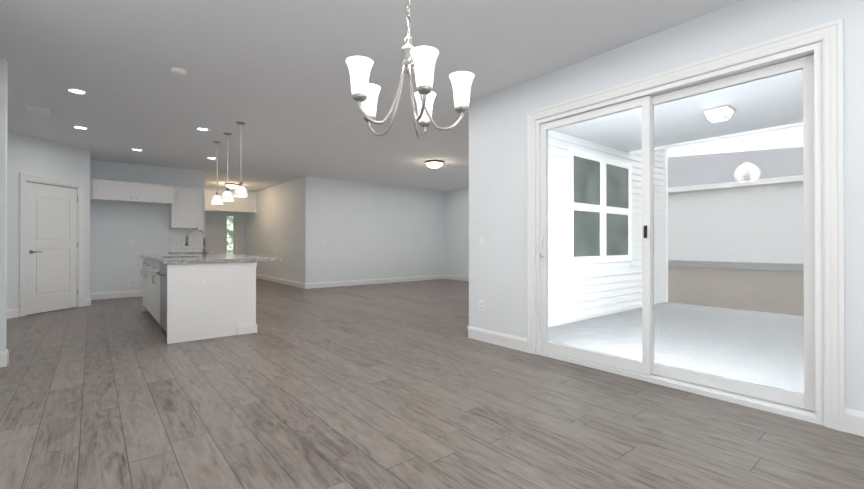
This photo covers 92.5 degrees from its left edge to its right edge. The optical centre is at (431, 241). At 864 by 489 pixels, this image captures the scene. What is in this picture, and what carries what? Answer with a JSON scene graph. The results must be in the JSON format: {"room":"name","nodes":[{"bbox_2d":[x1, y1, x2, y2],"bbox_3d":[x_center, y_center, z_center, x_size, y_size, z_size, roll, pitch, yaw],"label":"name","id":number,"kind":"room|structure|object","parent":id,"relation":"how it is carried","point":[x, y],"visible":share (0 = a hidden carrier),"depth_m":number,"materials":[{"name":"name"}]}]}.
{"room":"dining room","nodes":[
{"label":"dining room","id":0,"kind":"room"},
{"bbox_2d":[0,58,7,351],"bbox_3d":[-4.403,-0.262,3.275,1.440,2.740,0.120,0,0,-39],"label":"wall","id":1,"kind":"structure","parent":0,"point":[3,180],"depth_m":3.68,"materials":[{"name":"paint"}]},
{"bbox_2d":[0,351,6,366],"bbox_3d":[-4.354,1.041,3.221,1.456,0.135,0.016,0,0,-39],"label":"baseboard","id":2,"kind":"structure","parent":1,"relation":"attached to","point":[3,359],"depth_m":3.67,"materials":[{"name":"white wood"}]},
{"bbox_2d":[5,349,8,364],"bbox_3d":[-3.841,1.043,3.731,0.016,0.135,0.120,0,0,-39],"label":"baseboard","id":3,"kind":"structure","parent":1,"relation":"attached to","point":[7,356],"depth_m":3.75,"materials":[{"name":"white wood"}]},
{"bbox_2d":[7,131,88,308],"bbox_3d":[-6.238,-0.248,6.281,0.120,2.740,2.135,0,0,6],"label":"wall","id":4,"kind":"structure","parent":0,"point":[32,155],"depth_m":6.35,"materials":[{"name":"paint"}]},
{"bbox_2d":[7,308,18,318],"bbox_3d":[-6.226,1.052,5.694,0.016,0.135,0.980,0,0,6],"label":"baseboard","id":5,"kind":"structure","parent":4,"relation":"attached to","point":[13,313],"depth_m":6.09,"materials":[{"name":"white wood"}]},
{"bbox_2d":[18,173,84,316],"bbox_3d":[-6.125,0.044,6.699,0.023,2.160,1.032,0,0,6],"label":"door frame","id":6,"kind":"structure","parent":4,"relation":"attached to","point":[23,177],"depth_m":6.38,"materials":[{"name":"white wood"}]},
{"bbox_2d":[26,182,77,314],"bbox_3d":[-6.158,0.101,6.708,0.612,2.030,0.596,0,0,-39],"label":"pantry door","id":7,"kind":"structure","parent":4,"relation":"in","point":[51,268],"depth_m":6.67,"materials":[{"name":"white wood"}]},
{"bbox_2d":[84,298,90,305],"bbox_3d":[-6.072,1.060,7.276,0.016,0.135,0.136,0,0,6],"label":"baseboard","id":8,"kind":"structure","parent":4,"relation":"attached to","point":[87,301],"depth_m":7.27,"materials":[{"name":"white wood"}]},
{"bbox_2d":[89,151,89,297],"bbox_3d":[-6.416,-0.241,7.659,0.120,2.740,0.950,0,0,-39],"label":"wall","id":9,"kind":"structure","parent":0,"point":[89,224],"depth_m":7.33,"materials":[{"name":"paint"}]},
{"bbox_2d":[90,160,204,292],"bbox_3d":[-6.585,-0.239,8.226,3.640,2.740,0.140,0,0,-39],"label":"wall","id":10,"kind":"structure","parent":0,"point":[116,260],"depth_m":8.44,"materials":[{"name":"paint"}]},
{"bbox_2d":[90,290,142,299],"bbox_3d":[-6.168,1.065,8.461,1.290,0.135,0.016,0,0,-39],"label":"baseboard","id":11,"kind":"structure","parent":10,"relation":"attached to","point":[115,294],"depth_m":8.31,"materials":[{"name":"white wood"}]},
{"bbox_2d":[90,179,172,204],"bbox_3d":[-5.967,-0.974,8.244,1.303,0.370,0.621,0,0,-39],"label":"upper cabinet","id":12,"kind":"object","parent":10,"relation":"attached to","point":[126,192],"visible":1,"depth_m":8.02,"materials":[{"name":"white wood"}]},
{"bbox_2d":[128,278,137,286],"bbox_3d":[-6.140,0.833,8.483,0.170,0.170,0.019,0,0,-39],"label":"outlet box","id":13,"kind":"object","parent":10,"relation":"attached to","point":[132,282],"visible":1,"depth_m":8.48,"materials":[{"name":"white plastic"}]},
{"bbox_2d":[169,228,202,251],"bbox_3d":[-5.409,-0.038,9.095,0.640,0.514,0.008,0,0,-39],"label":"tile backsplash","id":14,"kind":"structure","parent":10,"relation":"attached to","point":[177,237],"depth_m":9.07,"materials":[{"name":"white tile"}]},
{"bbox_2d":[169,187,202,228],"bbox_3d":[-5.317,-0.725,8.939,0.580,0.860,0.371,0,0,-39],"label":"upper cabinet","id":15,"kind":"object","parent":10,"relation":"attached to","point":[186,209],"visible":0.98,"depth_m":8.81,"materials":[{"name":"white wood"}]},
{"bbox_2d":[205,211,244,254],"bbox_3d":[-7.214,-0.214,13.470,2.330,2.740,0.140,0,0,-39],"label":"wall","id":16,"kind":"structure","parent":0,"point":[215,228],"depth_m":13.59,"materials":[{"name":"paint"}]},
{"bbox_2d":[205,188,255,212],"bbox_3d":[-6.382,-1.259,12.463,2.050,0.660,0.120,0,0,-39],"label":"wall","id":17,"kind":"structure","parent":0,"point":[243,204],"depth_m":12.62,"materials":[{"name":"paint"}]},
{"bbox_2d":[245,177,302,282],"bbox_3d":[-4.717,-0.220,12.158,0.140,2.740,5.060,0,0,-39],"label":"wall","id":18,"kind":"structure","parent":0,"point":[274,225],"depth_m":11.50,"materials":[{"name":"paint"}]},
{"bbox_2d":[256,274,304,288],"bbox_3d":[-4.732,1.082,12.048,0.016,0.135,5.200,0,0,-39],"label":"baseboard","id":19,"kind":"structure","parent":18,"relation":"attached to","point":[284,281],"depth_m":11.25,"materials":[{"name":"white wood"}]},
{"bbox_2d":[0,0,742,191],"bbox_3d":[-2.189,-1.665,6.902,11.860,0.100,18.800,0,0,-39],"label":"ceiling","id":20,"kind":"structure","parent":0,"point":[296,110],"depth_m":3.93,"materials":[{"name":"paint"}]},
{"bbox_2d":[26,104,50,114],"bbox_3d":[-4.826,-1.617,5.070,0.200,0.012,0.360,0,0,-39],"label":"ceiling vent","id":21,"kind":"object","parent":20,"relation":"in","point":[38,109],"visible":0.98,"depth_m":5.04,"materials":[{"name":"white metal"}]},
{"bbox_2d":[66,88,87,94],"bbox_3d":[-3.827,-1.621,4.454,0.184,0.010,0.184,0,0,-39],"label":"recessed light","id":22,"kind":"object","parent":20,"relation":"in","point":[77,91],"visible":1,"depth_m":4.45,"materials":[{"name":"white plastic"}]},
{"bbox_2d":[72,126,88,129],"bbox_3d":[-4.970,-1.615,5.844,0.184,0.010,0.184,0,0,-39],"label":"recessed light","id":23,"kind":"object","parent":20,"relation":"in","point":[81,127],"visible":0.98,"depth_m":5.83,"materials":[{"name":"white plastic"}]},
{"bbox_2d":[170,67,186,75],"bbox_3d":[-2.402,-1.606,3.917,0.132,0.044,0.132,0,0,-39],"label":"smoke detector","id":24,"kind":"object","parent":20,"relation":"attached to","point":[176,71],"visible":1,"depth_m":3.88,"materials":[{"name":"white plastic"}]},
{"bbox_2d":[195,127,209,130],"bbox_3d":[-3.286,-1.614,5.922,0.184,0.010,0.184,0,0,-39],"label":"recessed light","id":25,"kind":"object","parent":20,"relation":"in","point":[202,129],"visible":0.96,"depth_m":5.92,"materials":[{"name":"white plastic"}]},
{"bbox_2d":[211,141,222,204],"bbox_3d":[-3.474,-1.114,6.684,0.174,1.004,0.174,0,0,-39],"label":"pendant light","id":26,"kind":"object","parent":20,"relation":"hanging from","point":[216,198],"visible":0.92,"depth_m":6.65,"materials":[{"name":"white glass"}]},
{"bbox_2d":[221,132,233,200],"bbox_3d":[-3.049,-1.116,6.166,0.174,1.004,0.174,0,0,-39],"label":"pendant light","id":27,"kind":"object","parent":20,"relation":"hanging from","point":[227,194],"visible":1,"depth_m":6.14,"materials":[{"name":"white glass"}]},
{"bbox_2d":[225,183,238,188],"bbox_3d":[-5.522,-1.526,11.411,0.354,0.134,0.354,0,0,-39],"label":"hall light","id":28,"kind":"object","parent":20,"relation":"attached to","point":[232,186],"visible":0.9,"depth_m":11.30,"materials":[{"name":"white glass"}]},
{"bbox_2d":[234,121,247,196],"bbox_3d":[-2.598,-1.119,5.618,0.174,1.004,0.174,0,0,-39],"label":"pendant light","id":29,"kind":"object","parent":20,"relation":"hanging from","point":[240,190],"visible":1,"depth_m":5.58,"materials":[{"name":"white glass"}]},
{"bbox_2d":[346,0,473,139],"bbox_3d":[-0.116,-1.053,1.727,0.519,1.171,0.534,0,0,-39],"label":"chandelier","id":30,"kind":"object","parent":20,"relation":"hanging from","point":[421,59],"visible":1,"depth_m":1.70,"materials":[{"name":"white glass"}]},
{"bbox_2d":[425,160,443,168],"bbox_3d":[0.051,-1.540,8.303,0.395,0.134,0.395,0,0,-39],"label":"room light","id":31,"kind":"object","parent":20,"relation":"attached to","point":[434,164],"visible":1,"depth_m":8.18,"materials":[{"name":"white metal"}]},
{"bbox_2d":[303,176,443,282],"bbox_3d":[-1.339,-0.223,11.569,4.610,2.740,0.140,0,0,-39],"label":"wall","id":32,"kind":"structure","parent":0,"point":[364,230],"depth_m":11.19,"materials":[{"name":"paint"}]},
{"bbox_2d":[305,275,443,288],"bbox_3d":[-1.350,1.079,11.453,4.486,0.135,0.016,0,0,-39],"label":"baseboard","id":33,"kind":"structure","parent":32,"relation":"attached to","point":[360,282],"depth_m":11.16,"materials":[{"name":"white wood"}]},
{"bbox_2d":[0,279,863,488],"bbox_3d":[-2.189,1.175,6.889,11.860,0.100,18.800,0,0,-39],"label":"floor","id":34,"kind":"structure","parent":0,"point":[471,414],"depth_m":2.65,"materials":[{"name":"laminate"}]},
{"bbox_2d":[169,252,208,253],"bbox_3d":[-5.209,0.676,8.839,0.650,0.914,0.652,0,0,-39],"label":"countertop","id":35,"kind":"structure","parent":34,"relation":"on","point":[187,252],"depth_m":8.58,"materials":[{"name":"white stone"}]},
{"bbox_2d":[140,256,259,343],"bbox_3d":[-3.437,0.682,5.869,0.992,0.874,2.853,0,0,-39],"label":"kitchen island","id":36,"kind":"object","parent":34,"relation":"on","point":[191,297],"depth_m":4.80,"materials":[{"name":"white wood"}]},
{"bbox_2d":[144,254,279,263],"bbox_3d":[-3.325,0.226,5.972,1.266,0.040,2.900,0,0,-39],"label":"island countertop","id":37,"kind":"structure","parent":36,"relation":"on","point":[191,258],"depth_m":5.02,"materials":[{"name":"grey stone"}]},
{"bbox_2d":[185,228,207,255],"bbox_3d":[-3.319,0.003,5.806,0.267,0.404,0.095,0,0,-39],"label":"faucet","id":38,"kind":"object","parent":37,"relation":"on","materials":[{"name":"metal"}]},
{"bbox_2d":[444,187,468,276],"bbox_3d":[2.420,-0.228,10.517,0.140,2.740,6.260,0,0,-39],"label":"wall","id":39,"kind":"structure","parent":0,"point":[456,232],"depth_m":12.45,"materials":[{"name":"paint"}]},
{"bbox_2d":[444,275,468,280],"bbox_3d":[2.360,1.074,10.461,0.016,0.135,6.260,0,0,-39],"label":"baseboard","id":40,"kind":"structure","parent":39,"relation":"attached to","point":[460,278],"depth_m":12.42,"materials":[{"name":"white wood"}]},
{"bbox_2d":[568,143,631,271],"bbox_3d":[2.545,-0.247,6.477,5.080,2.740,0.140,0,0,-39],"label":"wall","id":41,"kind":"structure","parent":0,"point":[594,266],"depth_m":6.42,"materials":[{"name":"paint"}]},
{"bbox_2d":[548,129,667,326],"bbox_3d":[2.610,-0.498,6.424,5.108,3.558,0.024,0,0,-39],"label":"siding","id":42,"kind":"object","parent":41,"relation":"attached to","point":[606,305],"depth_m":6.29,"materials":[{"name":"white"}]},
{"bbox_2d":[568,147,631,263],"bbox_3d":[2.684,-0.512,6.482,1.900,1.670,0.026,0,0,-39],"label":"window","id":43,"kind":"structure","parent":42,"relation":"attached to","point":[622,251],"depth_m":6.40,"materials":[{"name":"white glass"}]},
{"bbox_2d":[469,0,863,411],"bbox_3d":[2.434,-0.265,2.502,0.140,2.740,6.140,0,0,-39],"label":"wall","id":44,"kind":"structure","parent":0,"point":[498,192],"depth_m":3.49,"materials":[{"name":"paint"}]},
{"bbox_2d":[479,300,482,310],"bbox_3d":[0.554,0.715,4.667,0.007,0.115,0.070,0,0,-39],"label":"outlet","id":45,"kind":"object","parent":44,"relation":"attached to","point":[480,304],"visible":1,"depth_m":4.66,"materials":[{"name":"white plastic"}]},
{"bbox_2d":[479,236,483,246],"bbox_3d":[0.559,-0.005,4.662,0.010,0.115,0.070,0,0,-39],"label":"light switch","id":46,"kind":"object","parent":44,"relation":"attached to","point":[481,241],"visible":1,"depth_m":4.66,"materials":[{"name":"white plastic"}]},
{"bbox_2d":[467,326,526,351],"bbox_3d":[0.689,1.046,4.495,0.016,0.135,0.866,0,0,-39],"label":"baseboard","id":47,"kind":"structure","parent":44,"relation":"attached to","point":[503,340],"depth_m":4.45,"materials":[{"name":"white wood"}]},
{"bbox_2d":[540,54,815,411],"bbox_3d":[1.726,-0.055,3.323,0.136,2.228,2.012,0,0,-39],"label":"door","id":48,"kind":"structure","parent":44,"relation":"in","point":[807,398],"depth_m":3.17,"materials":[{"name":"white plastic"}]},
{"bbox_2d":[536,41,823,424],"bbox_3d":[1.745,-0.050,3.338,0.131,2.318,2.086,0,0,-39],"label":"trim","id":49,"kind":"structure","parent":44,"relation":"attached to","point":[817,416],"depth_m":2.77,"materials":[{"name":"white plastic"}]},
{"bbox_2d":[527,18,844,431],"bbox_3d":[1.682,-0.097,3.287,0.023,2.410,2.270,0,0,-39],"label":"door frame","id":50,"kind":"structure","parent":44,"relation":"attached to","point":[829,35],"depth_m":2.47,"materials":[{"name":"white wood"}]},
{"bbox_2d":[654,70,803,393],"bbox_3d":[2.099,-0.057,2.997,0.012,2.228,1.033,0,0,-39],"label":"panel","id":51,"kind":"object","parent":44,"relation":"attached to","point":[751,233],"depth_m":2.94,"materials":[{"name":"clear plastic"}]},
{"bbox_2d":[845,408,863,436],"bbox_3d":[3.047,1.033,1.627,0.016,0.135,2.020,0,0,-39],"label":"baseboard","id":52,"kind":"structure","parent":44,"relation":"attached to","point":[854,421],"depth_m":2.37,"materials":[{"name":"white wood"}]},
{"label":"outside","id":53,"kind":"structure","parent":0,"visible":0},
{"bbox_2d":[668,266,803,315],"bbox_3d":[12.139,1.479,16.340,120.000,0.300,130.000,0,0,-39],"label":"ground","id":54,"kind":"structure","parent":53,"point":[740,299],"depth_m":11.34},
{"bbox_2d":[548,302,803,393],"bbox_3d":[4.402,1.207,4.142,4.988,0.129,5.785,0,0,-39],"label":"porch floor","id":55,"kind":"structure","parent":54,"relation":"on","point":[623,322],"depth_m":4.85,"materials":[{"name":"concrete"}]},
{"bbox_2d":[629,122,802,154],"bbox_3d":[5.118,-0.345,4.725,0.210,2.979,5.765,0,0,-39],"label":"beam","id":56,"kind":"structure","parent":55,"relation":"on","point":[724,137],"depth_m":5.91,"materials":[{"name":"white wood"}]},
{"bbox_2d":[552,70,802,151],"bbox_3d":[3.815,-1.650,3.673,3.468,0.220,5.785,0,0,-39],"label":"porch ceiling","id":57,"kind":"structure","parent":56,"relation":"attached to","point":[618,134],"depth_m":5.17,"materials":[{"name":"white paint"}]},
{"bbox_2d":[702,105,735,123],"bbox_3d":[3.333,-1.471,4.800,0.260,0.126,0.260,0,0,-39],"label":"ceiling light","id":58,"kind":"object","parent":57,"relation":"attached to","point":[720,113],"depth_m":4.74,"materials":[{"name":"white glass"}]},
{"bbox_2d":[668,147,803,271],"bbox_3d":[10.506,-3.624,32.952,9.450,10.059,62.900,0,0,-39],"label":"neighbor house","id":59,"kind":"structure","parent":54,"relation":"on","point":[671,192],"depth_m":20.58,"materials":[{"name":"white"}]},
{"bbox_3d":[-6.770,0.882,13.830,0.280,0.550,0.140,0,0,-39],"label":"wall","id":60,"kind":"structure","parent":0,"visible":0},
{"bbox_2d":[226,215,234,253],"bbox_3d":[-6.760,-0.143,13.823,0.276,1.496,0.050,0,0,-39],"label":"window","id":61,"kind":"structure","parent":60,"relation":"in","point":[230,234],"depth_m":13.84,"materials":[{"name":"green"}]}
]}

